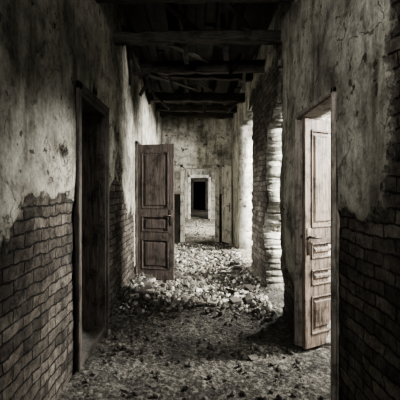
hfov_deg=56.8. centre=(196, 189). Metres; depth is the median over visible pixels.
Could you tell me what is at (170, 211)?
door handle
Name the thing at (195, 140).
wall
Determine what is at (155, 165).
panels
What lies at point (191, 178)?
wall
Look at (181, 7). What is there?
joist
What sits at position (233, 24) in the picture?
joist
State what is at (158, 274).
door
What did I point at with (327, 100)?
door frame
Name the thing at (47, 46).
wall
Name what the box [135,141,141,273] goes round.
door frame
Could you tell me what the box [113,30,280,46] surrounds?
ceiling beam
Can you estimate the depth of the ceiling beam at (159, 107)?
8.66 m
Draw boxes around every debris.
[74,242,323,399]
[185,219,214,239]
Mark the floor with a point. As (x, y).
(315, 362)
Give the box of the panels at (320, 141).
[311,130,330,334]
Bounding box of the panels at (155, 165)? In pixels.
[142,152,168,269]
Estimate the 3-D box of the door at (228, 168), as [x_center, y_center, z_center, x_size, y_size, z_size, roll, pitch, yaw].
[0.802,0.395,9.992,0.040,2.050,0.500,0,0,-24]
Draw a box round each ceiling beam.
[95,0,293,4]
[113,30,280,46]
[132,60,264,75]
[146,73,252,81]
[149,92,244,102]
[156,103,236,112]
[160,111,232,118]
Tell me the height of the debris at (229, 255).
0.278 m
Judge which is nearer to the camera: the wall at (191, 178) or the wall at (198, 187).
the wall at (191, 178)
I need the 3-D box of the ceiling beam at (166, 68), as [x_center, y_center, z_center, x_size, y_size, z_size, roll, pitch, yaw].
[-0.010,-1.752,5.299,1.964,0.189,0.157,0,0,3]
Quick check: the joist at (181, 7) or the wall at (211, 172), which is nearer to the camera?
the joist at (181, 7)
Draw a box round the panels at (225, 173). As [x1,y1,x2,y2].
[223,171,228,237]
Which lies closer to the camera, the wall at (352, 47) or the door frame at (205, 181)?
the wall at (352, 47)
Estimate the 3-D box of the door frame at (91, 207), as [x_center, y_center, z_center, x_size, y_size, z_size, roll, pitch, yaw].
[-1.103,0.313,3.450,0.335,2.374,1.008,0,0,0]
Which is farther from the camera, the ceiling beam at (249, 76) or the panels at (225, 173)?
the panels at (225, 173)
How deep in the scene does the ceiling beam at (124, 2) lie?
3.59 m
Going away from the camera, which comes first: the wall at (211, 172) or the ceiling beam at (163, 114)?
the ceiling beam at (163, 114)
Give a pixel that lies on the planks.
(129, 49)
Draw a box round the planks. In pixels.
[121,3,251,113]
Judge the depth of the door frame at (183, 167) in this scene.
10.26 m
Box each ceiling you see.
[124,2,278,112]
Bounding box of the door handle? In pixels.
[163,210,171,225]
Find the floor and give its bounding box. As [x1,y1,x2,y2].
[56,207,330,399]
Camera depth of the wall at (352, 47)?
2.38 m
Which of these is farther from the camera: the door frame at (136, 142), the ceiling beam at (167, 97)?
the ceiling beam at (167, 97)
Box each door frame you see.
[73,80,108,371]
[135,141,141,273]
[180,164,218,241]
[188,175,210,218]
[192,180,206,209]
[294,87,339,399]
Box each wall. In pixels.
[0,0,161,399]
[162,102,231,242]
[185,169,214,218]
[191,178,207,209]
[193,182,204,207]
[231,0,399,399]
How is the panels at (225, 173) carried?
attached to the door at (228, 168)
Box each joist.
[177,3,189,112]
[217,3,241,86]
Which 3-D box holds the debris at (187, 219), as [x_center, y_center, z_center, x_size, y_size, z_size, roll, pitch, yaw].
[-0.005,1.454,14.433,2.047,0.134,7.294,0,0,0]

